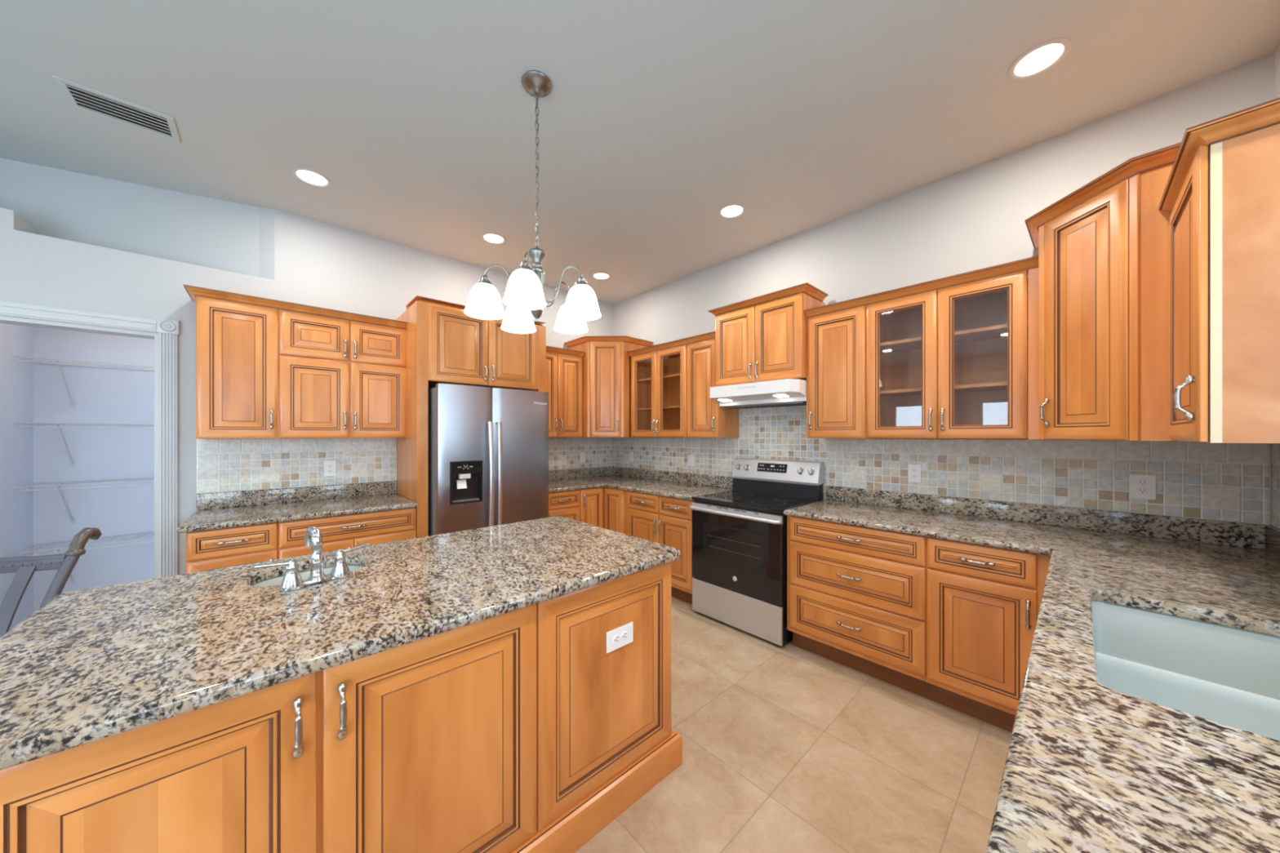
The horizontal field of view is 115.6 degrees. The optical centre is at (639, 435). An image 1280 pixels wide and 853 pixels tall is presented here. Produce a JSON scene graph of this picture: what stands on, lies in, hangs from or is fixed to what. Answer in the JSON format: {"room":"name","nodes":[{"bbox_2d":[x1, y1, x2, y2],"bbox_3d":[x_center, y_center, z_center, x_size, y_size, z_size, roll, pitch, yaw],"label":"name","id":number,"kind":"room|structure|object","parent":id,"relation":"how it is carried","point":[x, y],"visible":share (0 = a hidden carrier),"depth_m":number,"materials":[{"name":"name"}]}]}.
{"room":"kitchen","nodes":[
{"label":"kitchen","id":0,"kind":"room"},
{"bbox_2d":[0,323,33,630],"bbox_3d":[-3.914,0.217,2.400,0.125,2.360,0.880,0,0,-43],"label":"wall","id":1,"kind":"structure","parent":0,"point":[16,377],"depth_m":2.58,"materials":[{"name":"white paint"}]},
{"bbox_2d":[33,326,154,612],"bbox_3d":[-3.953,0.217,3.044,1.900,2.360,0.120,0,0,-43],"label":"wall","id":2,"kind":"structure","parent":0,"point":[100,395],"depth_m":2.93,"materials":[{"name":"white paint"}]},
{"bbox_2d":[13,477,154,524],"bbox_3d":[-3.659,0.481,3.022,1.090,0.311,0.307,0,0,-43],"label":"wire shelf","id":3,"kind":"object","parent":2,"relation":"attached to","point":[72,519],"visible":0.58,"depth_m":2.78,"materials":[{"name":"white metal"}]},
{"bbox_2d":[13,355,154,408],"bbox_3d":[-3.659,-0.347,3.022,1.090,0.311,0.307,0,0,-43],"label":"wire shelf","id":4,"kind":"object","parent":2,"relation":"attached to","point":[59,363],"visible":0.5,"depth_m":2.79,"materials":[{"name":"white metal"}]},
{"bbox_2d":[13,531,154,583],"bbox_3d":[-3.659,0.901,3.022,1.090,0.311,0.307,0,0,-43],"label":"wire shelf","id":5,"kind":"object","parent":2,"relation":"attached to","point":[72,578],"visible":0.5,"depth_m":2.81,"materials":[{"name":"white metal"}]},
{"bbox_2d":[13,422,154,466],"bbox_3d":[-3.659,0.071,3.022,1.090,0.311,0.307,0,0,-43],"label":"wire shelf","id":6,"kind":"object","parent":2,"relation":"attached to","point":[72,462],"visible":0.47,"depth_m":2.78,"materials":[{"name":"white metal"}]},
{"bbox_2d":[0,158,613,574],"bbox_3d":[-3.596,-0.105,2.434,8.200,3.003,0.740,0,0,-43],"label":"wall","id":7,"kind":"structure","parent":0,"point":[70,240],"depth_m":2.60,"materials":[{"name":"grey paint"}]},
{"bbox_2d":[0,300,157,333],"bbox_3d":[-3.232,-0.672,2.252,0.688,0.078,0.021,0,0,-43],"label":"trim","id":8,"kind":"structure","parent":7,"relation":"attached to","point":[9,308],"depth_m":2.28,"materials":[{"name":"grey wood"}]},
{"bbox_2d":[0,315,158,578],"bbox_3d":[-3.276,0.382,2.309,0.697,2.030,0.127,0,0,-43],"label":"trim","id":9,"kind":"structure","parent":7,"relation":"attached to","point":[3,319],"depth_m":2.48,"materials":[{"name":"grey wood"}]},
{"bbox_2d":[158,333,177,577],"bbox_3d":[-2.946,0.382,2.517,0.077,2.030,0.019,0,0,-43],"label":"trim","id":10,"kind":"structure","parent":7,"relation":"attached to","point":[167,343],"depth_m":2.51,"materials":[{"name":"grey wood"}]},
{"bbox_2d":[156,317,179,335],"bbox_3d":[-3.225,0.337,2.253,0.856,2.120,0.030,0,0,-43],"label":"trim","id":11,"kind":"structure","parent":7,"relation":"attached to","point":[163,326],"depth_m":2.50,"materials":[{"name":"grey wood"}]},
{"bbox_2d":[195,296,279,439],"bbox_3d":[-2.590,-0.403,2.610,0.367,0.848,0.358,0,0,-43],"label":"upper cabinet","id":12,"kind":"object","parent":7,"relation":"attached to","point":[237,344],"visible":1,"depth_m":2.50,"materials":[{"name":"brown wood"}]},
{"bbox_2d":[196,438,396,493],"bbox_3d":[-2.447,0.199,2.982,1.128,0.356,0.008,0,0,-43],"label":"tile backsplash","id":13,"kind":"structure","parent":7,"relation":"attached to","point":[223,464],"depth_m":2.90,"materials":[{"name":"white tile"}]},
{"bbox_2d":[324,460,336,476],"bbox_3d":[-2.354,0.253,3.059,0.074,0.118,0.008,0,0,-43],"label":"wall outlet","id":14,"kind":"object","parent":13,"relation":"attached to","point":[330,467],"visible":1,"depth_m":3.06,"materials":[{"name":"white plastic"}]},
{"bbox_2d":[327,463,333,468],"bbox_3d":[-2.352,0.233,3.058,0.034,0.034,0.003,0,0,-43],"label":"socket","id":15,"kind":"object","parent":14,"relation":"attached to","point":[329,465],"depth_m":3.06,"materials":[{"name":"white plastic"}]},
{"bbox_2d":[279,309,406,438],"bbox_3d":[-2.176,-0.403,2.991,0.757,0.848,0.358,0,0,-43],"label":"upper cabinet","id":16,"kind":"object","parent":7,"relation":"attached to","point":[339,378],"visible":0.99,"depth_m":2.84,"materials":[{"name":"brown wood"}]},
{"bbox_2d":[182,284,407,328],"bbox_3d":[-2.339,-0.851,2.849,1.152,0.046,0.350,0,0,-43],"label":"crown molding","id":17,"kind":"structure","parent":16,"relation":"attached to","point":[193,291],"depth_m":2.65,"materials":[{"name":"brown wood"}]},
{"bbox_2d":[546,351,582,437],"bbox_3d":[-0.915,-0.403,4.152,0.606,0.848,0.358,0,0,-43],"label":"upper cabinet","id":18,"kind":"object","parent":7,"relation":"attached to","point":[564,372],"visible":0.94,"depth_m":4.10,"materials":[{"name":"brown wood"}]},
{"bbox_2d":[546,346,585,357],"bbox_3d":[-0.816,-0.851,4.045,0.608,0.046,0.046,0,0,-43],"label":"crown molding","id":19,"kind":"structure","parent":18,"relation":"attached to","point":[548,348],"depth_m":4.09,"materials":[{"name":"brown wood"}]},
{"bbox_2d":[548,437,613,470],"bbox_3d":[-0.795,0.199,4.503,1.259,0.356,0.008,0,0,-43],"label":"tile backsplash","id":20,"kind":"structure","parent":7,"relation":"attached to","point":[563,452],"depth_m":4.59,"materials":[{"name":"white tile"}]},
{"bbox_2d":[579,452,585,462],"bbox_3d":[-0.657,0.250,4.621,0.074,0.118,0.008,0,0,-43],"label":"wall switch","id":21,"kind":"object","parent":20,"relation":"attached to","point":[582,455],"visible":1,"depth_m":4.61,"materials":[{"name":"white plastic"}]},
{"bbox_2d":[0,0,1279,304],"bbox_3d":[-2.291,-1.666,1.017,8.800,0.120,6.314,0,0,-43],"label":"ceiling","id":22,"kind":"structure","parent":0,"point":[657,117],"depth_m":1.92,"materials":[{"name":"grey paint"}]},
{"bbox_2d":[52,75,181,143],"bbox_3d":[-2.568,-1.601,2.001,0.356,0.009,0.236,0,0,-43],"label":"ceiling vent","id":23,"kind":"object","parent":22,"relation":"in","point":[88,100],"visible":1,"depth_m":1.99,"materials":[{"name":"white metal"}]},
{"bbox_2d":[291,167,331,187],"bbox_3d":[-2.045,-1.603,2.511,0.196,0.006,0.196,0,0,-43],"label":"recessed light","id":24,"kind":"object","parent":22,"relation":"in","point":[311,177],"visible":1,"depth_m":2.51,"materials":[{"name":"grey"}]},
{"bbox_2d":[480,232,506,244],"bbox_3d":[-1.195,-1.603,3.287,0.196,0.006,0.196,0,0,-43],"label":"recessed light","id":25,"kind":"object","parent":22,"relation":"in","point":[490,237],"visible":1,"depth_m":3.29,"materials":[{"name":"grey plastic"}]},
{"bbox_2d":[463,70,600,333],"bbox_3d":[-0.477,-1.058,1.853,0.591,1.095,0.581,0,0,-43],"label":"chandelier","id":26,"kind":"object","parent":22,"relation":"hanging from","point":[524,297],"visible":1,"depth_m":1.79,"materials":[{"name":"white glass"}]},
{"bbox_2d":[591,271,611,279],"bbox_3d":[-0.390,-1.603,4.060,0.196,0.006,0.196,0,0,-43],"label":"recessed light","id":27,"kind":"object","parent":22,"relation":"in","point":[600,275],"visible":1,"depth_m":4.06,"materials":[{"name":"grey plastic"}]},
{"bbox_2d":[718,203,746,218],"bbox_3d":[0.658,-1.603,2.886,0.196,0.006,0.196,0,0,-43],"label":"recessed light","id":28,"kind":"object","parent":22,"relation":"in","point":[732,211],"visible":1,"depth_m":2.88,"materials":[{"name":"grey plastic"}]},
{"bbox_2d":[1007,37,1071,80],"bbox_3d":[1.706,-1.603,1.724,0.196,0.006,0.196,0,0,-43],"label":"recessed light","id":29,"kind":"object","parent":22,"relation":"in","point":[1044,56],"visible":1,"depth_m":1.72,"materials":[{"name":"grey"}]},
{"bbox_2d":[574,595,1012,852],"bbox_3d":[-2.291,1.457,1.017,8.800,0.120,6.314,0,0,-43],"label":"floor","id":30,"kind":"structure","parent":0,"point":[789,748],"depth_m":1.71,"materials":[{"name":"beige tile"}]},
{"bbox_2d":[0,527,102,637],"bbox_3d":[-2.314,0.881,1.228,0.520,1.037,0.701,0,0,-17],"label":"dining chair","id":31,"kind":"object","parent":30,"relation":"on","point":[24,567],"visible":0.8,"depth_m":1.48,"materials":[{"name":"grey metal"}]},
{"bbox_2d":[185,522,278,573],"bbox_3d":[-2.493,0.958,2.493,0.370,0.878,0.663,0,0,-43],"label":"base cabinet","id":32,"kind":"object","parent":30,"relation":"on","point":[216,548],"visible":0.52,"depth_m":2.26,"materials":[{"name":"brown wood"}]},
{"bbox_2d":[0,561,682,852],"bbox_3d":[-0.777,0.959,1.461,1.750,0.876,0.956,0,0,-43],"label":"kitchen island","id":33,"kind":"object","parent":30,"relation":"on","point":[518,731],"visible":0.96,"depth_m":1.04,"materials":[{"name":"brown wood"}]},
{"bbox_2d":[0,515,680,770],"bbox_3d":[-0.799,0.501,1.467,1.771,0.037,0.998,0,0,-43],"label":"island countertop","id":34,"kind":"structure","parent":33,"relation":"on","point":[88,665],"depth_m":1.06,"materials":[{"name":"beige stone"}]},
{"bbox_2d":[251,564,363,586],"bbox_3d":[-1.185,0.603,1.454,0.382,0.162,0.320,0,0,-43],"label":"bar sink","id":35,"kind":"object","parent":34,"relation":"in","point":[277,580],"visible":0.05,"depth_m":1.53,"materials":[{"name":"silver metal"}]},
{"bbox_2d":[253,525,368,591],"bbox_3d":[-1.080,0.393,1.334,0.112,0.180,0.306,0,0,34],"label":"bar faucet","id":36,"kind":"object","parent":34,"relation":"on","point":[292,580],"visible":1,"depth_m":1.31,"materials":[{"name":"silver metal"}]},
{"bbox_2d":[253,558,302,588],"bbox_3d":[-1.117,0.429,1.247,0.115,0.087,0.054,0,0,-43],"label":"tap","id":37,"kind":"object","parent":36,"relation":"on","point":[292,579],"depth_m":1.25,"materials":[{"name":"silver metal"}]},
{"bbox_2d":[330,542,368,577],"bbox_3d":[-1.002,0.429,1.394,0.114,0.087,0.057,0,0,-43],"label":"tap","id":38,"kind":"object","parent":36,"relation":"on","point":[340,569],"depth_m":1.36,"materials":[{"name":"silver metal"}]},
{"bbox_2d":[606,622,633,653],"bbox_3d":[-0.073,0.754,1.503,0.128,0.076,0.008,0,0,-43],"label":"wall outlet","id":39,"kind":"object","parent":33,"relation":"attached to","point":[620,637],"visible":1,"depth_m":1.50,"materials":[{"name":"white plastic"}]},
{"bbox_2d":[613,634,620,644],"bbox_3d":[-0.086,0.754,1.488,0.034,0.034,0.003,0,0,-43],"label":"socket","id":40,"kind":"object","parent":39,"relation":"attached to","point":[616,637],"depth_m":1.49,"materials":[{"name":"white plastic"}]},
{"bbox_2d":[621,631,627,640],"bbox_3d":[-0.058,0.754,1.515,0.034,0.034,0.003,0,0,-43],"label":"socket","id":41,"kind":"object","parent":39,"relation":"attached to","point":[624,633],"depth_m":1.51,"materials":[{"name":"white plastic"}]},
{"bbox_2d":[278,507,416,559],"bbox_3d":[-2.082,0.958,2.870,0.743,0.878,0.663,0,0,-43],"label":"base cabinet","id":42,"kind":"object","parent":30,"relation":"on","point":[344,531],"visible":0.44,"depth_m":2.64,"materials":[{"name":"brown wood"}]},
{"bbox_2d":[176,480,417,533],"bbox_3d":[-2.235,0.448,2.741,1.142,0.140,0.648,0,0,-43],"label":"countertop","id":43,"kind":"structure","parent":42,"relation":"on","point":[217,510],"depth_m":2.72,"materials":[{"name":"stone"}]},
{"bbox_2d":[396,295,546,537],"bbox_3d":[-1.420,0.193,3.474,1.045,2.408,0.674,0,0,-43],"label":"surround","id":44,"kind":"object","parent":30,"relation":"on","point":[445,344],"visible":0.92,"depth_m":3.09,"materials":[{"name":"brown wood"}]},
{"bbox_2d":[427,383,548,536],"bbox_3d":[-1.333,0.507,3.401,0.882,1.750,0.853,0,0,-43],"label":"refrigerator","id":45,"kind":"object","parent":30,"relation":"on","point":[488,447],"visible":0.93,"depth_m":3.06,"materials":[{"name":"grey metal"}]},
{"bbox_2d":[548,489,580,521],"bbox_3d":[-0.901,0.958,3.957,0.368,0.878,0.663,0,0,-43],"label":"base cabinet","id":46,"kind":"object","parent":30,"relation":"on","point":[566,504],"visible":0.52,"depth_m":3.75,"materials":[{"name":"brown wood"}]},
{"bbox_2d":[579,487,626,533],"bbox_3d":[-0.337,0.958,4.281,0.897,0.878,0.952,0,0,-43],"label":"base cabinet","id":47,"kind":"object","parent":30,"relation":"on","point":[605,508],"visible":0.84,"depth_m":3.94,"materials":[{"name":"brown wood"}]},
{"bbox_2d":[548,466,733,500],"bbox_3d":[-0.189,0.448,3.848,1.268,0.140,1.790,0,0,-43],"label":"countertop","id":48,"kind":"structure","parent":47,"relation":"on","point":[684,486],"depth_m":4.03,"materials":[{"name":"stone"}]},
{"bbox_2d":[626,490,693,604],"bbox_3d":[0.355,0.958,3.702,0.663,0.878,0.832,0,0,-43],"label":"base cabinet","id":49,"kind":"object","parent":30,"relation":"on","point":[663,520],"visible":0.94,"depth_m":3.40,"materials":[{"name":"brown wood"}]},
{"bbox_2d":[689,457,823,646],"bbox_3d":[0.882,0.799,3.095,0.692,1.196,0.762,0,0,-43],"label":"electric range","id":50,"kind":"object","parent":30,"relation":"on","point":[740,535],"visible":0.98,"depth_m":2.93,"materials":[{"name":"silver metal"}]},
{"bbox_2d":[692,490,818,512],"bbox_3d":[0.872,0.493,3.088,0.570,0.021,0.755,0,0,-43],"label":"cooktop","id":51,"kind":"object","parent":50,"relation":"in","point":[762,501],"depth_m":3.01,"materials":[{"name":"black glass"}]},
{"bbox_2d":[786,515,930,699],"bbox_3d":[1.423,0.958,2.543,0.661,0.878,0.759,0,0,-43],"label":"base cabinet","id":52,"kind":"object","parent":30,"relation":"on","point":[856,596],"visible":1,"depth_m":2.30,"materials":[{"name":"brown wood"}]},
{"bbox_2d":[926,537,1050,732],"bbox_3d":[1.841,0.958,2.088,0.663,0.878,0.475,0,0,-43],"label":"base cabinet","id":53,"kind":"object","parent":30,"relation":"on","point":[983,602],"visible":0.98,"depth_m":1.91,"materials":[{"name":"brown wood"}]},
{"bbox_3d":[1.366,0.958,0.957,1.500,0.878,0.662,0,0,-43],"label":"base cabinet","id":54,"kind":"object","parent":30,"relation":"on","visible":0},
{"bbox_2d":[783,485,1279,852],"bbox_3d":[0.836,0.448,1.269,3.253,0.140,1.846,0,0,-43],"label":"countertop","id":55,"kind":"structure","parent":54,"relation":"on","point":[1091,766],"depth_m":0.74,"materials":[{"name":"stone"}]},
{"bbox_2d":[1091,600,1279,741],"bbox_3d":[1.298,0.626,0.872,0.799,0.213,0.473,0,0,-43],"label":"sink","id":56,"kind":"object","parent":55,"relation":"in","point":[1227,675],"visible":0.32,"depth_m":1.07,"materials":[{"name":"grey ceramic"}]},
{"bbox_2d":[613,53,1273,550],"bbox_3d":[0.798,-0.105,3.826,0.150,3.003,5.964,0,0,-43],"label":"wall","id":57,"kind":"structure","parent":0,"point":[973,219],"depth_m":2.50,"materials":[{"name":"grey paint"}]},
{"bbox_2d":[564,335,653,437],"bbox_3d":[-0.349,-0.501,4.437,0.709,1.044,0.708,0,0,-43],"label":"upper cabinet","id":58,"kind":"object","parent":57,"relation":"attached to","point":[606,360],"visible":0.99,"depth_m":4.19,"materials":[{"name":"brown wood"}]},
{"bbox_2d":[629,344,686,437],"bbox_3d":[0.252,-0.403,4.040,0.358,0.848,0.795,0,0,-43],"label":"upper cabinet","id":59,"kind":"object","parent":57,"relation":"attached to","point":[657,379],"visible":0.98,"depth_m":4.15,"materials":[{"name":"brown wood"}]},
{"bbox_2d":[637,373,679,384],"bbox_3d":[0.278,-0.570,4.064,0.270,0.018,0.759,0,0,-43],"label":"shelf","id":60,"kind":"object","parent":59,"relation":"attached to","point":[675,378],"depth_m":4.14,"materials":[{"name":"brown wood"}]},
{"bbox_2d":[637,405,679,411],"bbox_3d":[0.278,-0.270,4.064,0.270,0.018,0.759,0,0,-43],"label":"shelf","id":61,"kind":"object","parent":59,"relation":"attached to","point":[673,408],"depth_m":4.11,"materials":[{"name":"brown wood"}]},
{"bbox_2d":[626,331,715,356],"bbox_3d":[0.260,-0.851,3.813,0.046,0.046,1.140,0,0,-43],"label":"crown molding","id":62,"kind":"structure","parent":59,"relation":"attached to","point":[708,335],"depth_m":3.75,"materials":[{"name":"brown wood"}]},
{"bbox_2d":[686,337,738,437],"bbox_3d":[0.638,-0.403,3.620,0.358,0.848,0.344,0,0,-43],"label":"upper cabinet","id":63,"kind":"object","parent":57,"relation":"attached to","point":[705,418],"visible":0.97,"depth_m":3.52,"materials":[{"name":"brown wood"}]},
{"bbox_2d":[707,282,828,386],"bbox_3d":[0.998,-0.727,3.200,0.399,0.641,0.849,0,0,-43],"label":"upper cabinet","id":64,"kind":"object","parent":57,"relation":"attached to","point":[762,338],"visible":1,"depth_m":3.03,"materials":[{"name":"brown wood"}]},
{"bbox_2d":[710,378,806,408],"bbox_3d":[0.965,-0.311,3.169,0.470,0.155,0.752,0,0,-43],"label":"range hood","id":65,"kind":"object","parent":64,"relation":"attached to","point":[787,392],"visible":0.96,"depth_m":3.01,"materials":[{"name":"white metal"}]},
{"bbox_2d":[806,305,866,438],"bbox_3d":[1.401,-0.403,2.791,0.358,0.848,0.388,0,0,-43],"label":"upper cabinet","id":66,"kind":"object","parent":57,"relation":"attached to","point":[836,341],"visible":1,"depth_m":2.68,"materials":[{"name":"brown wood"}]},
{"bbox_2d":[613,404,1270,524],"bbox_3d":[1.163,0.077,3.313,0.006,0.800,4.398,0,0,-43],"label":"tile backsplash","id":67,"kind":"structure","parent":57,"relation":"attached to","point":[1220,482],"depth_m":2.28,"materials":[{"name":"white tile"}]},
{"bbox_2d":[629,451,633,462],"bbox_3d":[-0.101,0.249,4.675,0.008,0.118,0.074,0,0,-43],"label":"wall switch","id":68,"kind":"object","parent":67,"relation":"attached to","point":[631,453],"visible":1,"depth_m":4.67,"materials":[{"name":"white plastic"}]},
{"bbox_2d":[688,454,694,466],"bbox_3d":[0.510,0.250,4.011,0.008,0.118,0.074,0,0,-43],"label":"wall switch","id":69,"kind":"object","parent":67,"relation":"attached to","point":[691,457],"visible":1,"depth_m":4.00,"materials":[{"name":"white plastic"}]},
{"bbox_2d":[907,463,921,482],"bbox_3d":[1.788,0.247,2.623,0.008,0.118,0.074,0,0,-43],"label":"wall outlet","id":70,"kind":"object","parent":67,"relation":"attached to","point":[914,471],"visible":1,"depth_m":2.62,"materials":[{"name":"white plastic"}]},
{"bbox_2d":[911,473,917,479],"bbox_3d":[1.786,0.266,2.622,0.003,0.034,0.034,0,0,-43],"label":"socket","id":71,"kind":"object","parent":70,"relation":"attached to","point":[913,476],"depth_m":2.62,"materials":[{"name":"white plastic"}]},
{"bbox_2d":[911,467,917,472],"bbox_3d":[1.786,0.227,2.622,0.003,0.034,0.034,0,0,-43],"label":"socket","id":72,"kind":"object","parent":70,"relation":"attached to","point":[913,469],"depth_m":2.62,"materials":[{"name":"white plastic"}]},
{"bbox_2d":[1128,474,1155,500],"bbox_3d":[2.418,0.248,1.938,0.008,0.118,0.082,0,0,-43],"label":"wall outlet","id":73,"kind":"object","parent":67,"relation":"attached to","point":[1140,486],"visible":1,"depth_m":1.94,"materials":[{"name":"white plastic"}]},
{"bbox_2d":[1137,487,1147,494],"bbox_3d":[2.416,0.267,1.937,0.003,0.034,0.034,0,0,-43],"label":"socket","id":74,"kind":"object","parent":73,"relation":"attached to","point":[1140,491],"depth_m":1.94,"materials":[{"name":"white plastic"}]},
{"bbox_2d":[1137,479,1147,486],"bbox_3d":[2.416,0.228,1.937,0.003,0.034,0.034,0,0,-43],"label":"socket","id":75,"kind":"object","parent":73,"relation":"attached to","point":[1140,482],"depth_m":1.94,"materials":[{"name":"white plastic"}]},
{"bbox_2d":[866,267,1039,439],"bbox_3d":[1.801,-0.403,2.357,0.358,0.848,0.790,0,0,-43],"label":"upper cabinet","id":76,"kind":"object","parent":57,"relation":"attached to","point":[958,362],"visible":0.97,"depth_m":2.33,"materials":[{"name":"brown wood"}]},
{"bbox_2d":[803,255,1039,318],"bbox_3d":[1.561,-0.851,2.400,0.046,0.046,1.179,0,0,-43],"label":"crown molding","id":77,"kind":"structure","parent":76,"relation":"attached to","point":[1031,263],"depth_m":2.29,"materials":[{"name":"brown wood"}]},
{"bbox_2d":[880,324,1007,353],"bbox_3d":[1.827,-0.570,2.381,0.270,0.018,0.754,0,0,-43],"label":"shelf","id":78,"kind":"object","parent":76,"relation":"attached to","point":[994,333],"depth_m":2.37,"materials":[{"name":"brown wood"}]},
{"bbox_2d":[880,382,1007,396],"bbox_3d":[1.827,-0.270,2.381,0.270,0.018,0.754,0,0,-43],"label":"shelf","id":79,"kind":"object","parent":76,"relation":"attached to","point":[997,387],"depth_m":2.36,"materials":[{"name":"brown wood"}]},
{"bbox_2d":[1024,142,1181,440],"bbox_3d":[2.144,-0.508,1.712,0.728,1.058,0.729,0,0,-43],"label":"upper cabinet","id":80,"kind":"object","parent":57,"relation":"attached to","point":[1104,246],"visible":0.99,"depth_m":1.61,"materials":[{"name":"brown wood"}]},
{"bbox_2d":[1273,40,1279,526],"bbox_3d":[-0.309,-0.105,-1.137,8.200,3.003,0.140,0,0,-43],"label":"wall","id":81,"kind":"structure","parent":0,"point":[1277,52],"depth_m":1.66,"materials":[{"name":"grey paint"}]},
{"bbox_2d":[1158,97,1279,443],"bbox_3d":[1.826,-0.411,1.175,0.568,0.864,0.367,0,0,-43],"label":"upper cabinet","id":82,"kind":"object","parent":81,"relation":"attached to","point":[1221,193],"visible":1,"depth_m":1.09,"materials":[{"name":"brown wood"}]},
{"bbox_2d":[1271,443,1279,528],"bbox_3d":[2.211,0.199,1.284,1.196,0.356,0.008,0,0,-43],"label":"tile backsplash","id":83,"kind":"structure","parent":81,"relation":"attached to","point":[1275,446],"depth_m":1.65,"materials":[{"name":"white tile"}]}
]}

